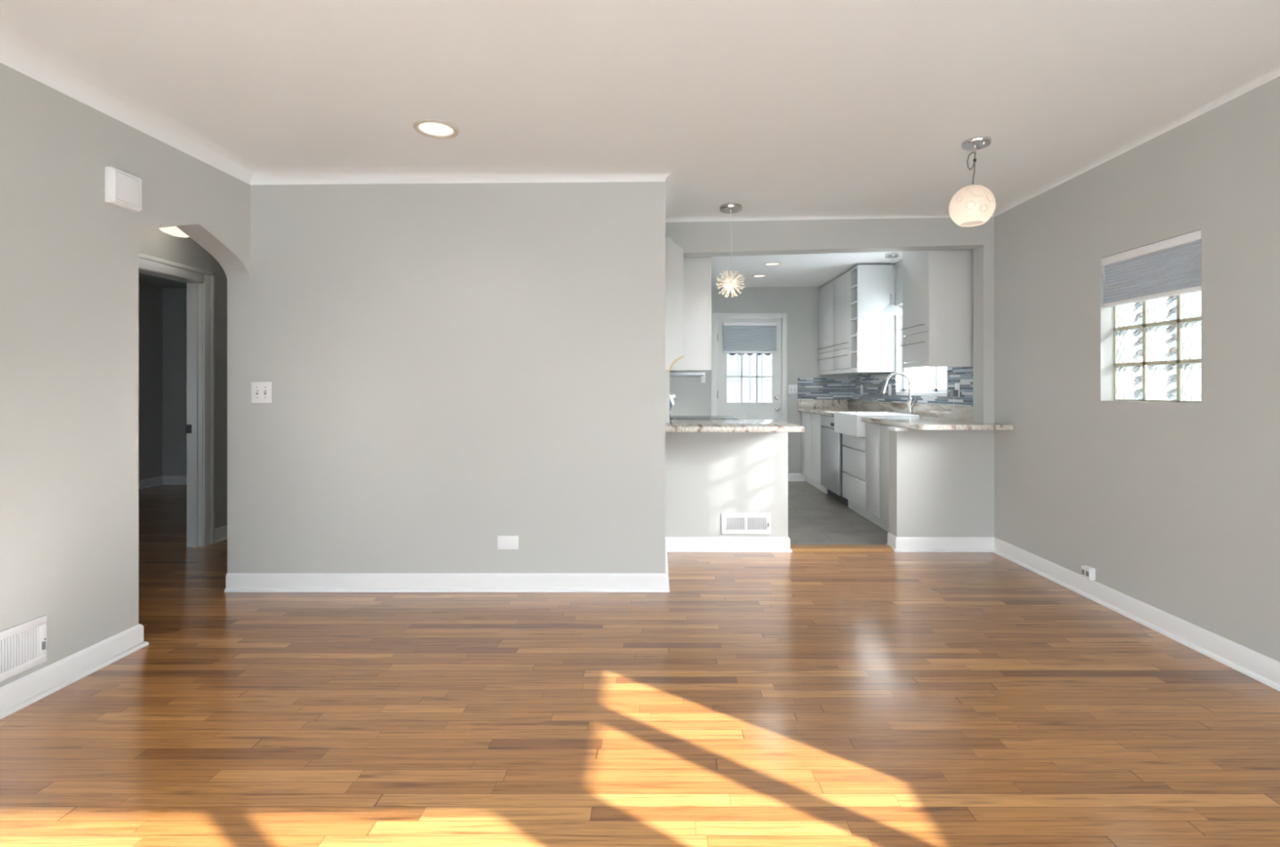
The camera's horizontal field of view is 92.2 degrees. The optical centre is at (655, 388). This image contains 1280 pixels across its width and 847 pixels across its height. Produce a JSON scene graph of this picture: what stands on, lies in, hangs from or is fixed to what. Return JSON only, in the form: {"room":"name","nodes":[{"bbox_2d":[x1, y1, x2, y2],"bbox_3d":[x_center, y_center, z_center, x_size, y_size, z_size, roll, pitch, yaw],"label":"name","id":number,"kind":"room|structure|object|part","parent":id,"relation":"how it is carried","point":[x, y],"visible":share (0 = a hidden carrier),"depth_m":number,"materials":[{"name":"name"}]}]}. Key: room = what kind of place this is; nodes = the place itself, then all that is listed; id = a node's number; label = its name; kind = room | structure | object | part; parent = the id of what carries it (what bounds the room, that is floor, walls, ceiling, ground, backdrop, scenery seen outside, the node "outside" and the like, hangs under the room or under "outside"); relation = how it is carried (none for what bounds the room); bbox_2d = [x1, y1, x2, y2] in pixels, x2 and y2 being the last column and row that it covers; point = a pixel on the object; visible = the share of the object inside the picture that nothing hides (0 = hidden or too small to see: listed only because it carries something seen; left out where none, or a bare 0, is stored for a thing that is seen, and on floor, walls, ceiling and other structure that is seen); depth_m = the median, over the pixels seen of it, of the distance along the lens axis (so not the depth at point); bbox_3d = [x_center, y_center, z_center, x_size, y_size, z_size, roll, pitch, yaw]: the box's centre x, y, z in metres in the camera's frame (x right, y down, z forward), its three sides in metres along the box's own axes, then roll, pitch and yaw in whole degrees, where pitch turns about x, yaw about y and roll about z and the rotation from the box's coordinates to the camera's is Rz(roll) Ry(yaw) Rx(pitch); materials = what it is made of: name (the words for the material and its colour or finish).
{"room":"empty living room","nodes":[
{"label":"empty living room","id":0,"kind":"room"},
{"bbox_2d":[0,62,250,686],"bbox_3d":[-2.469,-0.110,1.581,0.137,2.620,4.142,0,0,0],"label":"wall","id":1,"kind":"structure","parent":0,"point":[69,255],"depth_m":2.54,"materials":[{"name":"grey paint"}]},
{"bbox_2d":[0,614,46,681],"bbox_3d":[-2.390,0.982,2.236,0.020,0.183,0.372,0,0,0],"label":"air vent","id":2,"kind":"object","parent":1,"relation":"in","point":[23,646],"visible":1,"depth_m":2.33,"materials":[{"name":"white plastic"}]},
{"bbox_3d":[-2.385,1.003,2.403,0.011,0.030,0.006,0,0,0],"label":"lever","id":3,"kind":"part","parent":2,"relation":"part of","materials":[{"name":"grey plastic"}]},
{"bbox_2d":[0,623,148,719],"bbox_3d":[-2.455,1.147,1.269,0.163,0.105,3.238,0,0,0],"label":"baseboard","id":4,"kind":"structure","parent":1,"relation":"attached to","point":[24,691],"depth_m":2.50,"materials":[{"name":"white paint"}]},
{"bbox_2d":[105,166,142,211],"bbox_3d":[-2.380,-0.889,2.761,0.041,0.154,0.150,0,0,0],"label":"door chime","id":5,"kind":"object","parent":1,"relation":"attached to","point":[123,189],"visible":1,"depth_m":2.74,"materials":[{"name":"white plastic"}]},
{"bbox_3d":[-2.366,-0.889,2.761,0.010,0.118,0.114,0,0,0],"label":"panel","id":6,"kind":"part","parent":5,"relation":"part of","materials":[{"name":"white plastic"}]},
{"bbox_2d":[138,283,162,479],"bbox_3d":[-6.220,-0.110,4.860,0.120,2.620,5.920,0,0,0],"label":"wall","id":7,"kind":"structure","parent":0,"point":[150,297],"depth_m":7.52,"materials":[{"name":"grey paint"}]},
{"bbox_2d":[138,272,186,288],"bbox_3d":[-4.855,-1.265,4.850,2.610,0.030,5.700,0,0,0],"label":"ceiling","id":8,"kind":"structure","parent":0,"point":[146,279],"depth_m":7.26,"materials":[{"name":"grey paint"}]},
{"bbox_2d":[162,288,186,475],"bbox_3d":[-4.855,-0.110,7.760,2.610,2.620,0.120,0,0,0],"label":"wall","id":9,"kind":"structure","parent":0,"point":[174,300],"depth_m":7.70,"materials":[{"name":"grey paint"}]},
{"bbox_2d":[138,227,226,528],"bbox_3d":[-3.490,-0.110,3.710,0.120,2.620,3.420,0,0,0],"label":"wall","id":10,"kind":"structure","parent":0,"point":[155,242],"depth_m":4.83,"materials":[{"name":"grey paint"}]},
{"bbox_2d":[138,475,186,488],"bbox_3d":[-4.855,1.147,4.850,2.610,0.105,5.700,0,0,0],"label":"baseboard","id":11,"kind":"structure","parent":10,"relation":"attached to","point":[160,480],"depth_m":7.67,"materials":[{"name":"white paint"}]},
{"bbox_2d":[138,253,214,546],"bbox_3d":[-3.478,0.153,4.271,0.149,2.093,0.983,0,0,0],"label":"door frame","id":12,"kind":"structure","parent":10,"relation":"in","point":[200,426],"depth_m":4.67,"materials":[{"name":"white paint"}]},
{"bbox_3d":[-3.531,0.307,4.665,0.042,0.065,0.005,0,0,0],"label":"strike plate","id":13,"kind":"part","parent":12,"relation":"part of","materials":[{"name":"grey metal"}]},
{"bbox_2d":[214,524,226,542],"bbox_3d":[-3.015,1.147,5.093,0.830,0.105,0.655,0,0,0],"label":"baseboard","id":14,"kind":"structure","parent":10,"relation":"attached to","point":[220,533],"depth_m":4.85,"materials":[{"name":"white paint"}]},
{"bbox_2d":[226,181,665,573],"bbox_3d":[-1.238,-0.110,3.717,2.597,2.620,0.130,0,0,0],"label":"wall","id":15,"kind":"structure","parent":0,"point":[452,368],"depth_m":3.65,"materials":[{"name":"grey paint"}]},
{"bbox_2d":[251,382,271,402],"bbox_3d":[-2.333,0.025,3.643,0.121,0.125,0.018,0,0,0],"label":"light switch","id":16,"kind":"object","parent":15,"relation":"attached to","point":[261,392],"visible":1,"depth_m":3.65,"materials":[{"name":"white plastic"}]},
{"bbox_2d":[497,535,518,548],"bbox_3d":[-0.872,0.913,3.648,0.124,0.080,0.007,0,0,0],"label":"wall plate","id":17,"kind":"object","parent":15,"relation":"attached to","point":[503,541],"visible":1,"depth_m":3.65,"materials":[{"name":"white plastic"}]},
{"bbox_2d":[224,536,792,591],"bbox_3d":[-0.655,1.147,3.834,3.696,0.105,0.873,0,0,-19],"label":"baseboard","id":18,"kind":"structure","parent":15,"relation":"attached to","point":[235,582],"depth_m":3.64,"materials":[{"name":"white paint"}]},
{"bbox_2d":[0,480,1279,846],"bbox_3d":[-1.880,1.228,3.800,9.040,0.064,8.580,0,0,0],"label":"floor","id":19,"kind":"structure","parent":0,"point":[794,698],"depth_m":2.24,"materials":[{"name":"brown wood"}]},
{"bbox_2d":[669,392,739,419],"bbox_3d":[0.390,0.579,5.450,0.644,1.182,0.764,0,0,0],"label":"range","id":20,"kind":"object","parent":19,"relation":"on","point":[672,395],"visible":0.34,"depth_m":5.29,"materials":[{"name":"silver metal"}]},
{"bbox_2d":[671,415,739,419],"bbox_3d":[0.416,0.273,5.450,0.592,0.025,0.764,0,0,0],"label":"cooktop","id":21,"kind":"object","parent":20,"relation":"in","point":[673,417],"depth_m":5.43,"materials":[{"name":"silver"}]},
{"bbox_2d":[800,411,827,493],"bbox_3d":[2.184,0.743,7.455,0.608,0.906,0.970,0,0,0],"label":"base cabinet","id":22,"kind":"object","parent":19,"relation":"on","point":[811,437],"visible":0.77,"depth_m":7.43,"materials":[{"name":"white wood"}]},
{"bbox_3d":[1.890,0.694,7.696,0.020,0.783,0.483,0,0,0],"label":"door","id":23,"kind":"part","parent":22,"relation":"part of","materials":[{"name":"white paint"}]},
{"bbox_3d":[1.890,0.694,7.212,0.020,0.783,0.477,0,0,0],"label":"door","id":24,"kind":"part","parent":22,"relation":"part of","materials":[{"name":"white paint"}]},
{"bbox_2d":[820,414,848,506],"bbox_3d":[2.173,0.746,6.583,0.614,0.901,0.766,0,0,0],"label":"dishwasher","id":25,"kind":"object","parent":19,"relation":"on","point":[831,442],"visible":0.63,"depth_m":6.56,"materials":[{"name":"grey metal"}]},
{"bbox_3d":[1.889,0.360,6.616,0.042,0.120,0.692,0,0,0],"label":"control panel","id":26,"kind":"part","parent":25,"relation":"part of","materials":[{"name":"silver metal"}]},
{"bbox_3d":[1.889,0.757,6.616,0.042,0.665,0.692,0,0,0],"label":"door","id":27,"kind":"part","parent":25,"relation":"part of","materials":[{"name":"silver metal"}]},
{"bbox_2d":[841,433,872,521],"bbox_3d":[2.177,0.817,5.850,0.622,0.758,0.690,0,0,0],"label":"base cabinet","id":28,"kind":"object","parent":19,"relation":"on","point":[854,448],"visible":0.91,"depth_m":5.81,"materials":[{"name":"white wood"}]},
{"bbox_3d":[1.874,0.572,5.850,0.016,0.006,0.640,0,0,0],"label":"edge pull","id":29,"kind":"part","parent":28,"relation":"part of","materials":[{"name":"silver metal"}]},
{"bbox_3d":[1.874,0.834,5.850,0.016,0.006,0.640,0,0,0],"label":"edge pull","id":30,"kind":"part","parent":28,"relation":"part of","materials":[{"name":"silver metal"}]},
{"bbox_3d":[1.890,0.700,5.850,0.020,0.256,0.680,0,0,0],"label":"drawer","id":31,"kind":"part","parent":28,"relation":"part of","materials":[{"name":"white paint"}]},
{"bbox_3d":[1.890,0.960,5.850,0.020,0.251,0.680,0,0,0],"label":"drawer","id":32,"kind":"part","parent":28,"relation":"part of","materials":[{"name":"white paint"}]},
{"bbox_2d":[866,421,893,532],"bbox_3d":[2.184,0.743,5.098,0.608,0.906,0.805,0,0,0],"label":"base cabinet","id":33,"kind":"object","parent":19,"relation":"on","point":[877,434],"visible":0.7,"depth_m":5.22,"materials":[{"name":"white wood"}]},
{"bbox_3d":[1.890,0.694,5.334,0.020,0.783,0.326,0,0,0],"label":"door","id":34,"kind":"part","parent":33,"relation":"part of","materials":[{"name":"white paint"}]},
{"bbox_3d":[1.890,0.694,4.933,0.020,0.783,0.465,0,0,0],"label":"door","id":35,"kind":"part","parent":33,"relation":"part of","materials":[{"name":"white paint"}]},
{"bbox_2d":[797,408,1013,429],"bbox_3d":[2.167,0.273,6.117,0.655,0.035,3.655,0,0,0],"label":"countertop","id":36,"kind":"structure","parent":33,"relation":"on","point":[919,422],"depth_m":4.68,"materials":[{"name":"stone"}]},
{"bbox_2d":[834,411,919,436],"bbox_3d":[2.080,0.337,5.849,0.560,0.197,0.692,0,0,0],"label":"sink","id":37,"kind":"object","parent":36,"relation":"in","point":[850,423],"visible":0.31,"depth_m":5.73,"materials":[{"name":"white ceramic"}]},
{"bbox_2d":[880,371,917,413],"bbox_3d":[2.299,0.050,5.834,0.324,0.410,0.111,0,0,0],"label":"faucet","id":38,"kind":"object","parent":36,"relation":"on","point":[910,401],"visible":0.93,"depth_m":5.84,"materials":[{"name":"silver metal"}]},
{"bbox_3d":[2.309,-0.025,5.855,0.258,0.260,0.027,0,0,0],"label":"spout","id":39,"kind":"part","parent":38,"relation":"part of","materials":[{"name":"silver metal"}]},
{"bbox_3d":[2.434,0.133,5.807,0.030,0.112,0.071,0,0,-28],"label":"lever","id":40,"kind":"part","parent":38,"relation":"part of","materials":[{"name":"silver metal"}]},
{"bbox_2d":[924,389,958,417],"bbox_3d":[2.401,0.133,5.178,0.060,0.241,0.312,0,0,-29],"label":"plug adapter","id":41,"kind":"object","parent":36,"relation":"on","point":[953,393],"visible":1,"depth_m":5.06,"materials":[{"name":"grey plastic"}]},
{"bbox_3d":[2.380,0.161,5.184,0.016,0.185,0.282,0,0,-37],"label":"cord","id":42,"kind":"part","parent":41,"relation":"part of","materials":[{"name":"white plastic"}]},
{"bbox_2d":[0,0,1279,222],"bbox_3d":[0.050,-1.225,2.095,4.900,0.110,4.890,0,0,0],"label":"ceiling","id":43,"kind":"structure","parent":0,"point":[775,109],"depth_m":2.58,"materials":[{"name":"white paint"}]},
{"bbox_2d":[413,119,458,138],"bbox_3d":[-1.082,-1.308,3.042,0.212,0.075,0.212,0,0,0],"label":"recessed light","id":44,"kind":"object","parent":43,"relation":"in","point":[437,129],"visible":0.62,"depth_m":3.10,"materials":[{"name":"beige plastic"}]},
{"bbox_2d":[715,203,744,297],"bbox_3d":[0.532,-0.960,4.341,0.204,0.642,0.188,0,0,0],"label":"pendant lamp","id":45,"kind":"object","parent":43,"relation":"hanging from","point":[731,208],"visible":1,"depth_m":4.32,"materials":[{"name":"silver metal"}]},
{"bbox_3d":[0.534,-1.001,4.340,0.008,0.486,0.004,0,0,0],"label":"cord","id":46,"kind":"part","parent":45,"relation":"part of","materials":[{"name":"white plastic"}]},
{"bbox_2d":[948,136,995,226],"bbox_3d":[1.645,-1.066,3.200,0.216,0.428,0.216,0,0,0],"label":"pendant lamp","id":47,"kind":"object","parent":43,"relation":"hanging from","point":[973,205],"visible":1,"depth_m":3.14,"materials":[{"name":"white glass"}]},
{"bbox_3d":[1.637,-1.136,3.193,0.056,0.183,0.011,0,0,-21],"label":"cord","id":48,"kind":"part","parent":47,"relation":"part of","materials":[{"name":"grey plastic"}]},
{"bbox_3d":[1.645,-0.952,3.200,0.216,0.198,0.216,0,0,0],"label":"lamp shade","id":49,"kind":"part","parent":47,"relation":"part of","materials":[{"name":"white glass"}]},
{"bbox_2d":[669,287,848,472],"bbox_3d":[1.215,-0.110,8.020,2.570,2.620,0.140,0,0,0],"label":"wall","id":50,"kind":"structure","parent":0,"point":[693,397],"depth_m":7.95,"materials":[{"name":"grey paint"}]},
{"bbox_2d":[701,374,705,382],"bbox_3d":[0.618,-0.130,7.947,0.055,0.120,0.007,0,0,0],"label":"light switch","id":51,"kind":"object","parent":50,"relation":"attached to","point":[703,377],"visible":0.69,"depth_m":7.94,"materials":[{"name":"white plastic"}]},
{"bbox_2d":[726,352,771,355],"bbox_3d":[1.400,-0.790,8.391,2.000,0.660,0.598,0,0,0],"label":"awning","id":52,"kind":"object","parent":50,"relation":"attached to","point":[731,353],"visible":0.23,"depth_m":8.66,"materials":[{"name":"grey fabric"}]},
{"bbox_2d":[711,312,787,422],"bbox_3d":[1.214,0.115,7.957,0.983,2.170,0.110,0,0,0],"label":"door","id":53,"kind":"structure","parent":50,"relation":"in","point":[719,406],"depth_m":7.97,"materials":[{"name":"white paint"}]},
{"bbox_3d":[1.215,0.660,7.964,0.630,0.680,0.012,0,0,0],"label":"raised panel","id":54,"kind":"part","parent":53,"relation":"part of","materials":[{"name":"white paint"}]},
{"bbox_3d":[1.575,0.268,7.936,0.064,0.064,0.068,0,0,0],"label":"knob","id":55,"kind":"part","parent":53,"relation":"part of","materials":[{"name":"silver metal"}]},
{"bbox_2d":[723,322,777,352],"bbox_3d":[1.220,-0.648,7.941,0.690,0.393,0.032,0,0,0],"label":"window shade","id":56,"kind":"object","parent":50,"relation":"attached to","point":[738,337],"visible":1,"depth_m":7.93,"materials":[{"name":"grey fabric"}]},
{"bbox_3d":[1.220,-0.464,7.941,0.690,0.024,0.031,0,0,0],"label":"rail","id":57,"kind":"part","parent":56,"relation":"part of","materials":[{"name":"white plastic"}]},
{"bbox_2d":[788,384,797,394],"bbox_3d":[1.778,0.015,7.941,0.116,0.120,0.018,0,0,0],"label":"light switch","id":58,"kind":"object","parent":50,"relation":"attached to","point":[793,388],"visible":1,"depth_m":7.94,"materials":[{"name":"white plastic"}]},
{"bbox_2d":[787,472,805,480],"bbox_3d":[1.835,1.147,7.937,0.250,0.105,0.026,0,0,0],"label":"baseboard","id":59,"kind":"structure","parent":50,"relation":"attached to","point":[791,476],"depth_m":7.94,"materials":[{"name":"white paint"}]},
{"bbox_2d":[711,251,902,287],"bbox_3d":[1.280,-1.305,6.320,2.440,0.001,3.260,0,0,0],"label":"ceiling","id":60,"kind":"structure","parent":0,"point":[795,270],"depth_m":6.62,"materials":[{"name":"white paint"}]},
{"bbox_2d":[751,274,767,277],"bbox_3d":[1.210,-1.333,7.150,0.176,0.075,0.176,0,0,0],"label":"recessed light","id":61,"kind":"object","parent":60,"relation":"in","point":[755,275],"visible":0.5,"depth_m":7.20,"materials":[{"name":"beige"}]},
{"bbox_2d":[764,262,781,266],"bbox_3d":[1.230,-1.333,6.460,0.176,0.075,0.176,0,0,0],"label":"recessed light","id":62,"kind":"object","parent":60,"relation":"in","point":[768,264],"visible":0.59,"depth_m":6.51,"materials":[{"name":"beige plastic"}]},
{"bbox_2d":[877,252,902,315],"bbox_3d":[2.300,-1.014,5.990,0.256,0.583,0.256,0,0,0],"label":"pendant lamp","id":63,"kind":"object","parent":60,"relation":"hanging from","point":[891,308],"visible":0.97,"depth_m":5.96,"materials":[{"name":"silver metal"}]},
{"bbox_3d":[2.300,-0.767,5.990,0.256,0.090,0.256,0,0,0],"label":"lamp shade","id":64,"kind":"part","parent":63,"relation":"part of","materials":[{"name":"white glass"}]},
{"bbox_2d":[888,293,894,304],"bbox_3d":[2.300,-0.860,5.990,0.055,0.110,0.056,0,0,0],"label":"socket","id":65,"kind":"object","parent":63,"relation":"attached to","point":[891,295],"depth_m":5.98,"materials":[{"name":"metal"}]},
{"bbox_3d":[2.300,-1.087,5.990,0.005,0.375,0.005,0,0,22],"label":"cord","id":66,"kind":"part","parent":63,"relation":"part of","materials":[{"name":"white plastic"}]},
{"bbox_2d":[665,216,994,536],"bbox_3d":[1.280,-0.110,4.615,2.440,2.620,0.150,0,0,0],"label":"wall","id":67,"kind":"structure","parent":0,"point":[751,237],"depth_m":4.54,"materials":[{"name":"grey paint"}]},
{"bbox_2d":[665,237,684,372],"bbox_3d":[0.137,-0.613,4.529,0.150,0.990,0.021,0,0,0],"label":"end panel","id":68,"kind":"object","parent":67,"relation":"attached to","point":[673,253],"visible":0.89,"depth_m":4.52,"materials":[{"name":"white wood"}]},
{"bbox_2d":[665,419,804,431],"bbox_3d":[0.532,0.275,4.593,0.935,0.038,0.945,0,0,0],"label":"countertop","id":69,"kind":"structure","parent":67,"relation":"on","point":[674,425],"depth_m":4.19,"materials":[{"name":"stone"}]},
{"bbox_2d":[721,512,770,533],"bbox_3d":[0.669,0.996,4.530,0.360,0.154,0.020,0,0,0],"label":"air vent","id":70,"kind":"object","parent":67,"relation":"in","point":[731,522],"visible":1,"depth_m":4.53,"materials":[{"name":"white plastic"}]},
{"bbox_2d":[790,544,893,551],"bbox_3d":[1.381,1.191,4.612,0.778,0.018,0.155,0,0,0],"label":"trim","id":71,"kind":"structure","parent":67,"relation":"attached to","point":[793,547],"depth_m":4.55,"materials":[{"name":"brown wood"}]},
{"bbox_2d":[887,426,907,431],"bbox_3d":[1.812,0.303,4.609,0.095,0.025,0.162,0,0,0],"label":"trim","id":72,"kind":"structure","parent":67,"relation":"attached to","point":[894,428],"depth_m":4.53,"materials":[{"name":"white paint"}]},
{"bbox_2d":[848,75,1279,661],"bbox_3d":[2.570,-0.110,3.800,0.140,2.620,8.580,0,0,0],"label":"wall","id":73,"kind":"structure","parent":0,"point":[1174,508],"depth_m":3.06,"materials":[{"name":"grey paint"}]},
{"bbox_2d":[817,269,850,374],"bbox_3d":[2.286,-0.728,7.294,0.426,1.115,1.292,0,0,0],"label":"upper cabinet","id":74,"kind":"object","parent":73,"relation":"attached to","point":[834,297],"visible":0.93,"depth_m":7.20,"materials":[{"name":"white wood"}]},
{"bbox_3d":[2.116,-0.328,7.620,0.020,0.220,0.636,0,0,0],"label":"door","id":75,"kind":"part","parent":74,"relation":"part of","materials":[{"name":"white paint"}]},
{"bbox_3d":[2.116,-0.862,7.620,0.020,0.834,0.636,0,0,0],"label":"door","id":76,"kind":"part","parent":74,"relation":"part of","materials":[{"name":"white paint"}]},
{"bbox_3d":[2.116,-0.328,6.974,0.020,0.220,0.644,0,0,0],"label":"door","id":77,"kind":"part","parent":74,"relation":"part of","materials":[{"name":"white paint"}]},
{"bbox_3d":[2.116,-0.862,6.974,0.020,0.834,0.644,0,0,0],"label":"door","id":78,"kind":"part","parent":74,"relation":"part of","materials":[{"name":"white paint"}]},
{"bbox_2d":[860,384,862,394],"bbox_3d":[2.486,0.015,7.420,0.008,0.116,0.072,0,0,0],"label":"outlet","id":79,"kind":"object","parent":73,"relation":"attached to","point":[861,385],"visible":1,"depth_m":7.41,"materials":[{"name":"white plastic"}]},
{"bbox_2d":[850,264,895,372],"bbox_3d":[2.303,-0.728,6.528,0.393,1.115,0.236,0,0,0],"label":"wall cabinet","id":80,"kind":"object","parent":73,"relation":"attached to","point":[873,335],"visible":1,"depth_m":6.41,"materials":[{"name":"white wood"}]},
{"bbox_3d":[2.303,-1.270,6.529,0.393,0.030,0.202,0,0,0],"label":"panel","id":81,"kind":"part","parent":80,"relation":"part of","materials":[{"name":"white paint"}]},
{"bbox_3d":[2.254,-1.082,6.529,0.292,0.024,0.202,0,0,0],"label":"shelf","id":82,"kind":"part","parent":80,"relation":"part of","materials":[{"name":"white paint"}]},
{"bbox_3d":[2.303,-0.193,6.529,0.393,0.045,0.202,0,0,0],"label":"panel","id":83,"kind":"part","parent":80,"relation":"part of","materials":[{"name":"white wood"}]},
{"bbox_2d":[797,399,973,420],"bbox_3d":[2.169,0.200,6.324,0.658,0.110,3.248,0,0,0],"label":"backsplash","id":84,"kind":"structure","parent":73,"relation":"attached to","point":[959,412],"depth_m":6.38,"materials":[{"name":"stone"}]},
{"bbox_2d":[797,366,973,406],"bbox_3d":[2.169,-0.013,6.324,0.662,0.317,3.249,0,0,0],"label":"backsplash","id":85,"kind":"structure","parent":73,"relation":"attached to","point":[849,388],"depth_m":6.99,"materials":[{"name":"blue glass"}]},
{"bbox_2d":[888,384,891,395],"bbox_3d":[2.486,0.020,6.530,0.008,0.116,0.072,0,0,0],"label":"outlet","id":86,"kind":"object","parent":73,"relation":"attached to","point":[889,385],"visible":1,"depth_m":6.52,"materials":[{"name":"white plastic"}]},
{"bbox_2d":[895,391,947,395],"bbox_3d":[2.529,0.053,5.812,0.082,0.034,1.125,0,0,0],"label":"trim","id":87,"kind":"structure","parent":73,"relation":"attached to","point":[921,393],"depth_m":5.67,"materials":[{"name":"white paint"}]},
{"bbox_2d":[902,335,946,391],"bbox_3d":[2.590,-0.410,5.827,0.050,0.900,1.095,0,0,0],"label":"window","id":88,"kind":"structure","parent":73,"relation":"in","point":[938,370],"depth_m":5.64,"materials":[{"name":"white paint"}]},
{"bbox_2d":[900,248,973,368],"bbox_3d":[2.286,-0.725,4.995,0.426,1.120,0.507,0,0,0],"label":"upper cabinet","id":89,"kind":"object","parent":73,"relation":"attached to","point":[937,329],"visible":0.77,"depth_m":4.74,"materials":[{"name":"white wood"}]},
{"bbox_3d":[2.090,-0.360,5.002,0.033,0.010,0.429,0,0,0],"label":"handle","id":90,"kind":"part","parent":89,"relation":"part of","materials":[{"name":"silver metal"}]},
{"bbox_3d":[2.090,-0.495,5.002,0.033,0.010,0.429,0,0,0],"label":"handle","id":91,"kind":"part","parent":89,"relation":"part of","materials":[{"name":"silver metal"}]},
{"bbox_3d":[2.116,-0.328,5.002,0.020,0.220,0.485,0,0,0],"label":"door","id":92,"kind":"part","parent":89,"relation":"part of","materials":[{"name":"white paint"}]},
{"bbox_3d":[2.116,-0.862,5.002,0.020,0.834,0.485,0,0,0],"label":"door","id":93,"kind":"part","parent":89,"relation":"part of","materials":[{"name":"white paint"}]},
{"bbox_3d":[2.304,-0.725,4.748,0.391,1.120,0.014,0,0,0],"label":"panel","id":94,"kind":"part","parent":89,"relation":"part of","materials":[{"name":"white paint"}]},
{"bbox_2d":[955,382,959,396],"bbox_3d":[2.486,0.015,5.070,0.008,0.116,0.072,0,0,0],"label":"outlet","id":95,"kind":"object","parent":73,"relation":"attached to","point":[957,384],"visible":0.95,"depth_m":5.04,"materials":[{"name":"white plastic"}]},
{"bbox_2d":[885,532,1279,690],"bbox_3d":[2.127,1.147,2.170,0.745,0.105,5.040,0,0,0],"label":"baseboard","id":96,"kind":"structure","parent":73,"relation":"attached to","point":[1264,668],"depth_m":3.26,"materials":[{"name":"white paint"}]},
{"bbox_2d":[1081,564,1095,580],"bbox_3d":[2.481,1.058,3.530,0.038,0.067,0.070,0,0,0],"label":"outlet box","id":97,"kind":"object","parent":73,"relation":"attached to","point":[1088,572],"visible":1,"depth_m":3.51,"materials":[{"name":"white plastic"}]},
{"bbox_2d":[1102,229,1201,306],"bbox_3d":[2.523,-0.591,3.139,0.054,0.277,0.631,0,0,0],"label":"window shade","id":98,"kind":"object","parent":73,"relation":"attached to","point":[1171,267],"visible":0.78,"depth_m":3.10,"materials":[{"name":"grey fabric"}]},
{"bbox_3d":[2.527,-0.463,3.139,0.038,0.021,0.629,0,0,0],"label":"rail","id":99,"kind":"part","parent":98,"relation":"part of","materials":[{"name":"white plastic"}]},
{"bbox_2d":[1114,290,1201,403],"bbox_3d":[2.605,-0.330,3.139,0.060,0.800,0.637,0,0,0],"label":"window","id":100,"kind":"structure","parent":73,"relation":"in","point":[1157,342],"depth_m":3.14,"materials":[{"name":"beige"}]},
{"bbox_3d":[-2.983,-1.265,3.710,0.893,0.030,3.420,0,0,0],"label":"ceiling","id":101,"kind":"structure","parent":0,"visible":0},
{"bbox_2d":[158,226,188,237],"bbox_3d":[-3.240,-1.143,4.200,0.320,0.215,0.320,0,0,0],"label":"ceiling light","id":102,"kind":"object","parent":101,"relation":"attached to","point":[174,230],"visible":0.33,"depth_m":4.14,"materials":[{"name":"silver metal"}]},
{"bbox_3d":[-0.005,-0.110,5.866,0.130,2.620,4.168,0,0,0],"label":"wall","id":103,"kind":"structure","parent":0,"visible":0},
{"bbox_2d":[669,371,705,377],"bbox_3d":[0.238,-0.120,5.450,0.348,0.035,0.760,0,0,0],"label":"range hood","id":104,"kind":"object","parent":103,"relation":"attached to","point":[672,374],"visible":0.8,"depth_m":5.07,"materials":[{"name":"silver metal"}]},
{"bbox_2d":[670,256,711,372],"bbox_3d":[0.249,-0.713,5.296,0.370,1.145,1.088,0,0,0],"label":"upper cabinet","id":105,"kind":"object","parent":103,"relation":"attached to","point":[696,270],"visible":0.35,"depth_m":4.75,"materials":[{"name":"white wood"}]},
{"bbox_3d":[0.424,-0.712,5.025,0.019,1.139,0.540,0,0,0],"label":"door","id":106,"kind":"part","parent":105,"relation":"part of","materials":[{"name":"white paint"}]},
{"bbox_3d":[0.000,1.600,5.000,60.000,0.100,70.000,0,0,0],"label":"ground","id":107,"kind":"structure","parent":0,"visible":0},
{"bbox_2d":[726,352,933,402],"bbox_3d":[1.250,-0.325,8.930,5.500,3.750,0.100,0,0,0],"label":"window","id":108,"kind":"structure","parent":107,"relation":"on","point":[921,377],"depth_m":8.88,"materials":[{"name":"white"}]}
]}

